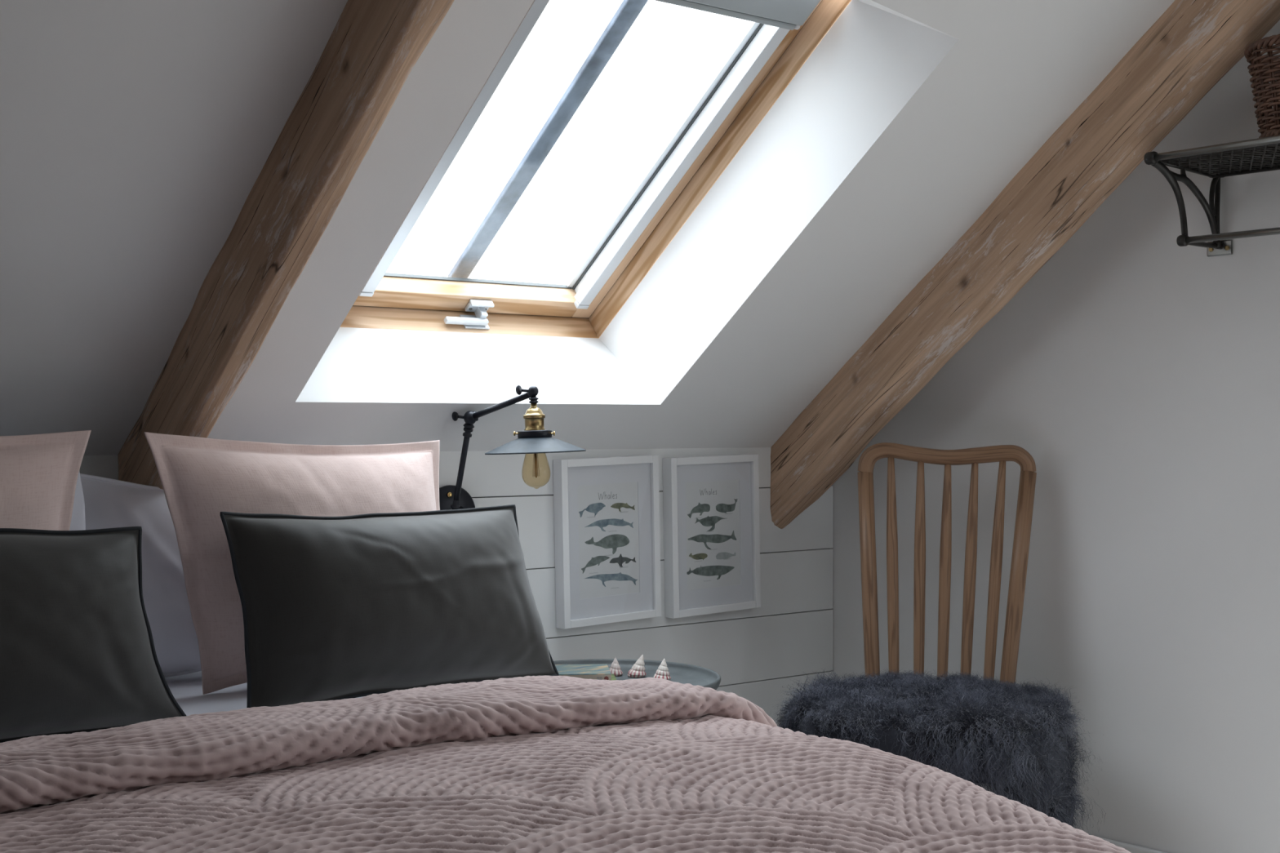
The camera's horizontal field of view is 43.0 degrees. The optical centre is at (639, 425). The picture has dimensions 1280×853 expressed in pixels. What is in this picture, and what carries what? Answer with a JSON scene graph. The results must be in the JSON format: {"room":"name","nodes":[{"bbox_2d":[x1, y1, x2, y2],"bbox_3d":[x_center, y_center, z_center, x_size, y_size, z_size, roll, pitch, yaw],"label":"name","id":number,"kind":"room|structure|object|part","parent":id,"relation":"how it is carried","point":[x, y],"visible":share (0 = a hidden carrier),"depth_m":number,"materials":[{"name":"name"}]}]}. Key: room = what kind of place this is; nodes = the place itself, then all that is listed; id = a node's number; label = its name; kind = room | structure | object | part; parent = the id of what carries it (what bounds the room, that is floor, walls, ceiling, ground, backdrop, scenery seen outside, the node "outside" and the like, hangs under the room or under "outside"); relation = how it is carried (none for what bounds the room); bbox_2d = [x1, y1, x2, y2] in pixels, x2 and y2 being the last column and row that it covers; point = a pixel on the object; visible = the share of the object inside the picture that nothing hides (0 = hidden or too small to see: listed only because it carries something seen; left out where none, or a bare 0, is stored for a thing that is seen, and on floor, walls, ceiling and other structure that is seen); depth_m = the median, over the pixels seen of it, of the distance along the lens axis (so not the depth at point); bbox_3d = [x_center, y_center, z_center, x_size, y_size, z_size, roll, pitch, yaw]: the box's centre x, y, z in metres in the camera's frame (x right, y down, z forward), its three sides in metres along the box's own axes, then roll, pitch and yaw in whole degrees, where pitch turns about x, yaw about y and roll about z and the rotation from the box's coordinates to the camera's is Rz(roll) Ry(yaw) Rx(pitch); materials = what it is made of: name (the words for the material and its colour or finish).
{"room":"bedroom","nodes":[
{"label":"bedroom","id":0,"kind":"room"},
{"bbox_2d":[79,447,833,727],"bbox_3d":[-1.241,0.525,2.561,4.338,0.949,0.100,0,0,-39],"label":"wall","id":1,"kind":"structure","parent":0,"point":[754,652],"depth_m":3.67,"materials":[{"name":"grey"}]},
{"bbox_2d":[439,385,586,510],"bbox_3d":[-0.247,0.079,3.084,0.188,0.309,0.354,0,0,-39],"label":"wall lamp","id":2,"kind":"object","parent":1,"relation":"attached to","point":[535,439],"visible":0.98,"depth_m":3.02,"materials":[{"name":"black metal"}]},
{"bbox_3d":[-0.374,0.176,3.203,0.116,0.116,0.010,0,0,-39],"label":"wall plate","id":3,"kind":"part","parent":2,"relation":"part of","materials":[{"name":"black paint"}]},
{"bbox_3d":[-0.344,0.084,3.132,0.018,0.164,0.074,0,0,-32],"label":"arm","id":4,"kind":"part","parent":2,"relation":"part of","materials":[{"name":"black paint"}]},
{"bbox_3d":[-0.262,-0.037,3.061,0.137,0.052,0.012,0,0,33],"label":"arm","id":5,"kind":"part","parent":2,"relation":"part of","materials":[{"name":"black paint"}]},
{"bbox_3d":[-0.195,0.038,3.020,0.188,0.033,0.188,0,0,-39],"label":"lamp shade","id":6,"kind":"part","parent":2,"relation":"part of","materials":[{"name":"grey metal"}]},
{"bbox_2d":[552,454,661,629],"bbox_3d":[-0.067,0.242,3.442,0.271,0.356,0.030,0,0,-39],"label":"framed print","id":7,"kind":"object","parent":1,"relation":"attached to","point":[606,509],"visible":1,"depth_m":3.43,"materials":[{"name":"white paper"}]},
{"bbox_3d":[-0.162,0.246,3.364,0.025,0.350,0.030,0,0,-39],"label":"frame","id":8,"kind":"part","parent":7,"relation":"part of","materials":[{"name":"white paint"}]},
{"bbox_3d":[-0.070,0.076,3.439,0.230,0.022,0.030,0,0,-39],"label":"frame rail","id":9,"kind":"part","parent":7,"relation":"part of","materials":[{"name":"white paint"}]},
{"bbox_3d":[-0.064,0.409,3.444,0.230,0.022,0.030,0,0,-39],"label":"frame rail","id":10,"kind":"part","parent":7,"relation":"part of","materials":[{"name":"white paint"}]},
{"bbox_3d":[0.028,0.239,3.520,0.025,0.350,0.030,0,0,-39],"label":"frame","id":11,"kind":"part","parent":7,"relation":"part of","materials":[{"name":"white paint"}]},
{"bbox_2d":[662,453,760,618],"bbox_3d":[0.163,0.243,3.631,0.270,0.356,0.030,0,0,-39],"label":"framed print","id":12,"kind":"object","parent":1,"relation":"attached to","point":[711,503],"visible":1,"depth_m":3.62,"materials":[{"name":"white paper"}]},
{"bbox_3d":[0.068,0.246,3.553,0.024,0.350,0.030,0,0,-39],"label":"frame","id":13,"kind":"part","parent":12,"relation":"part of","materials":[{"name":"white paint"}]},
{"bbox_3d":[0.160,0.076,3.628,0.230,0.021,0.030,0,0,-39],"label":"frame rail","id":14,"kind":"part","parent":12,"relation":"part of","materials":[{"name":"white paint"}]},
{"bbox_3d":[0.166,0.410,3.633,0.230,0.021,0.030,0,0,-39],"label":"frame rail","id":15,"kind":"part","parent":12,"relation":"part of","materials":[{"name":"white paint"}]},
{"bbox_3d":[0.258,0.241,3.709,0.024,0.350,0.030,0,0,-39],"label":"frame","id":16,"kind":"part","parent":12,"relation":"part of","materials":[{"name":"white paint"}]},
{"bbox_2d":[0,0,1174,455],"bbox_3d":[0.384,-0.894,0.586,4.538,2.045,5.216,0,0,-39],"label":"ceiling","id":17,"kind":"structure","parent":0,"point":[135,135],"depth_m":2.85,"materials":[{"name":"white paint"}]},
{"bbox_2d":[117,0,453,489],"bbox_3d":[-0.122,-0.759,1.884,0.066,1.972,2.376,0,0,-39],"label":"roof beam","id":18,"kind":"structure","parent":17,"relation":"attached to","point":[373,46],"depth_m":2.32,"materials":[{"name":"brown wood"}]},
{"bbox_2d":[339,0,851,337],"bbox_3d":[-0.078,-0.596,3.033,0.710,0.847,1.033,0,0,-39],"label":"window","id":19,"kind":"structure","parent":17,"relation":"attached to","point":[782,35],"depth_m":3.24,"materials":[{"name":"brown wood"}]},
{"bbox_3d":[-0.358,-0.270,3.373,0.545,0.067,0.066,0,0,-39],"label":"sash rail","id":20,"kind":"part","parent":19,"relation":"part of","materials":[{"name":"brown wood"}]},
{"bbox_3d":[-0.357,-0.215,3.340,0.103,0.016,0.016,0,0,-39],"label":"lever","id":21,"kind":"part","parent":19,"relation":"part of","materials":[{"name":"silver metal"}]},
{"bbox_3d":[-0.373,-0.232,3.392,0.646,0.120,0.104,0,0,-39],"label":"frame sill","id":22,"kind":"part","parent":19,"relation":"part of","materials":[{"name":"brown wood"}]},
{"bbox_3d":[-0.336,-0.247,3.369,0.052,0.022,0.025,0,0,-39],"label":"latch plate","id":23,"kind":"part","parent":19,"relation":"part of","materials":[{"name":"silver metal"}]},
{"bbox_2d":[469,299,494,307],"bbox_3d":[-0.327,-0.253,3.358,0.056,0.015,0.014,0,0,-39],"label":"handle","id":24,"kind":"object","parent":19,"relation":"attached to","point":[473,303],"depth_m":3.36,"materials":[{"name":"silver metal"}]},
{"bbox_2d":[769,0,1279,528],"bbox_3d":[1.085,-0.752,2.874,0.084,1.986,2.382,0,0,-39],"label":"roof beam","id":25,"kind":"structure","parent":17,"relation":"attached to","point":[1193,45],"depth_m":3.23,"materials":[{"name":"brown wood"}]},
{"bbox_2d":[831,19,1279,852],"bbox_3d":[2.066,-0.483,2.034,0.100,2.966,5.116,0,0,-39],"label":"wall","id":26,"kind":"structure","parent":0,"point":[1137,370],"depth_m":3.25,"materials":[{"name":"white paint"}]},
{"bbox_2d":[1097,836,1166,852],"bbox_3d":[2.053,0.921,1.957,0.018,0.158,5.015,0,0,-39],"label":"baseboard","id":27,"kind":"structure","parent":26,"relation":"attached to","point":[1131,848],"depth_m":3.24,"materials":[{"name":"white paint"}]},
{"bbox_2d":[1143,134,1279,256],"bbox_3d":[1.269,-0.413,2.758,0.276,0.175,0.800,0,0,-39],"label":"wall rack","id":28,"kind":"object","parent":26,"relation":"attached to","point":[1216,162],"visible":1,"depth_m":2.99,"materials":[{"name":"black metal"}]},
{"bbox_3d":[1.014,-0.481,3.031,0.206,0.018,0.008,0,0,-39],"label":"rail","id":29,"kind":"part","parent":28,"relation":"part of","materials":[{"name":"black metal"}]},
{"bbox_3d":[1.172,-0.490,2.678,0.014,0.017,0.758,0,0,-39],"label":"rail","id":30,"kind":"part","parent":28,"relation":"part of","materials":[{"name":"brown metal"}]},
{"bbox_3d":[1.111,-0.340,3.111,0.005,0.029,0.054,0,0,-39],"label":"wall plate","id":31,"kind":"part","parent":28,"relation":"part of","materials":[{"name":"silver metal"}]},
{"bbox_2d":[1160,142,1279,175],"bbox_3d":[1.254,-0.482,2.745,0.207,0.014,0.750,0,0,-39],"label":"shelf","id":32,"kind":"object","parent":28,"relation":"attached to","point":[1226,158],"depth_m":2.95,"materials":[{"name":"black wicker"}]},
{"bbox_3d":[1.252,-0.347,2.743,0.012,0.015,0.758,0,0,-39],"label":"hanging rail","id":33,"kind":"part","parent":28,"relation":"part of","materials":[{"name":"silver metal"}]},
{"bbox_3d":[1.330,-0.476,2.808,0.010,0.010,0.746,0,0,-39],"label":"rail","id":34,"kind":"part","parent":28,"relation":"part of","materials":[{"name":"black metal"}]},
{"bbox_2d":[1244,33,1279,137],"bbox_3d":[1.182,-0.582,2.834,0.238,0.173,0.238,0,0,-36],"label":"wicker basket","id":35,"kind":"object","parent":28,"relation":"on","point":[1265,68],"visible":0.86,"depth_m":2.81,"materials":[{"name":"brown wicker"}]},
{"bbox_3d":[0.384,1.015,0.585,4.338,0.030,5.016,0,0,-39],"label":"floor","id":36,"kind":"structure","parent":0,"visible":0},
{"bbox_2d":[553,658,720,689],"bbox_3d":[-0.068,0.739,3.091,0.444,0.525,0.444,0,0,-39],"label":"side table","id":37,"kind":"object","parent":36,"relation":"on","point":[683,673],"visible":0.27,"depth_m":3.23,"materials":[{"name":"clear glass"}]},
{"bbox_2d":[611,674,616,680],"bbox_3d":[-0.126,0.490,3.099,0.160,0.011,0.115,0,0,-5],"label":"book","id":38,"kind":"object","parent":37,"relation":"on","point":[613,677],"visible":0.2,"depth_m":3.11,"materials":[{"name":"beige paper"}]},
{"bbox_2d":[555,663,611,680],"bbox_3d":[-0.146,0.475,3.103,0.175,0.018,0.126,0,0,-5],"label":"book","id":39,"kind":"object","parent":38,"relation":"on","point":[597,672],"visible":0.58,"depth_m":3.08,"materials":[{"name":"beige paper"}]},
{"bbox_2d":[608,657,622,676],"bbox_3d":[-0.050,0.477,3.212,0.030,0.035,0.032,0,0,-39],"label":"seashell","id":40,"kind":"object","parent":37,"relation":"on","point":[615,668],"visible":0.91,"depth_m":3.20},
{"bbox_2d":[627,654,646,677],"bbox_3d":[-0.007,0.473,3.198,0.036,0.043,0.038,0,0,-39],"label":"seashell","id":41,"kind":"object","parent":37,"relation":"on","point":[637,670],"visible":1,"depth_m":3.19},
{"bbox_2d":[653,658,671,679],"bbox_3d":[0.043,0.474,3.150,0.034,0.042,0.035,0,0,-39],"label":"seashell","id":42,"kind":"object","parent":37,"relation":"on","point":[662,672],"visible":0.96,"depth_m":3.14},
{"bbox_2d":[857,442,1036,684],"bbox_3d":[0.575,0.519,3.215,0.412,0.965,0.464,0,0,15],"label":"spindle chair","id":43,"kind":"object","parent":36,"relation":"on","point":[1001,454],"visible":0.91,"depth_m":3.37,"materials":[{"name":"brown wood"}]},
{"bbox_3d":[0.482,0.339,3.414,0.033,0.485,0.105,0,0,-5],"label":"post","id":44,"kind":"part","parent":43,"relation":"part of","materials":[{"name":"brown wood"}]},
{"bbox_2d":[768,668,1106,834],"bbox_3d":[0.565,0.647,3.159,0.537,0.242,0.448,0,0,16],"label":"sheepskin","id":45,"kind":"object","parent":43,"relation":"on","point":[1011,740],"visible":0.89,"depth_m":2.98,"materials":[{"name":"grey fur"}]},
{"bbox_3d":[0.643,0.069,3.413,0.370,0.066,0.035,0,0,13],"label":"rail","id":46,"kind":"part","parent":43,"relation":"part of","materials":[{"name":"brown wood"}]},
{"bbox_3d":[0.775,0.338,3.336,0.033,0.489,0.134,0,0,40],"label":"post","id":47,"kind":"part","parent":43,"relation":"part of","materials":[{"name":"brown wood"}]},
{"bbox_3d":[-0.544,0.723,1.803,1.750,0.554,1.916,0,0,-39],"label":"bed","id":48,"kind":"object","parent":36,"relation":"on","visible":0},
{"bbox_2d":[164,671,364,715],"bbox_3d":[-0.677,0.536,1.964,1.790,0.231,1.493,0,0,-39],"label":"sheet","id":49,"kind":"object","parent":48,"relation":"on","point":[186,689],"visible":0.02,"depth_m":2.56,"materials":[{"name":"white fabric"}]},
{"bbox_2d":[0,430,91,530],"bbox_3d":[-1.040,0.212,2.150,0.630,0.430,0.127,0,0,-39],"label":"pillow","id":50,"kind":"object","parent":49,"relation":"on","point":[39,473],"visible":0.39,"depth_m":2.29,"materials":[{"name":"pink fabric"}]},
{"bbox_2d":[69,471,85,530],"bbox_3d":[-1.098,0.245,2.288,0.633,0.361,0.094,0,0,-35],"label":"pillow","id":51,"kind":"object","parent":49,"relation":"on","point":[78,519],"visible":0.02,"depth_m":2.45,"materials":[{"name":"white fabric"}]},
{"bbox_2d":[0,526,186,742],"bbox_3d":[-0.867,0.270,2.070,0.640,0.320,0.151,0,0,-39],"label":"pillow","id":52,"kind":"object","parent":49,"relation":"on","point":[77,652],"visible":0.93,"depth_m":2.13,"materials":[{"name":"grey fabric"}]},
{"bbox_2d":[80,473,201,677],"bbox_3d":[-0.720,0.245,2.736,0.603,0.359,0.143,0,0,-39],"label":"pillow","id":53,"kind":"object","parent":49,"relation":"on","point":[109,503],"visible":0.15,"depth_m":2.62,"materials":[{"name":"white fabric"}]},
{"bbox_2d":[143,431,439,694],"bbox_3d":[-0.539,0.219,2.668,0.146,0.418,0.627,0,0,41],"label":"pillow","id":54,"kind":"object","parent":49,"relation":"on","point":[202,478],"visible":0.54,"depth_m":2.56,"materials":[{"name":"pink fabric"}]},
{"bbox_2d":[219,504,559,707],"bbox_3d":[-0.364,0.277,2.552,0.583,0.299,0.172,0,0,-44],"label":"pillow","id":55,"kind":"object","parent":49,"relation":"on","point":[335,608],"visible":0.95,"depth_m":2.45,"materials":[{"name":"grey fabric"}]},
{"bbox_2d":[0,675,1130,852],"bbox_3d":[-0.272,0.654,1.472,1.949,0.631,1.192,0,0,-39],"label":"quilt","id":56,"kind":"object","parent":48,"relation":"on","point":[527,764],"visible":1,"depth_m":1.77,"materials":[{"name":"pink fabric"}]}
]}

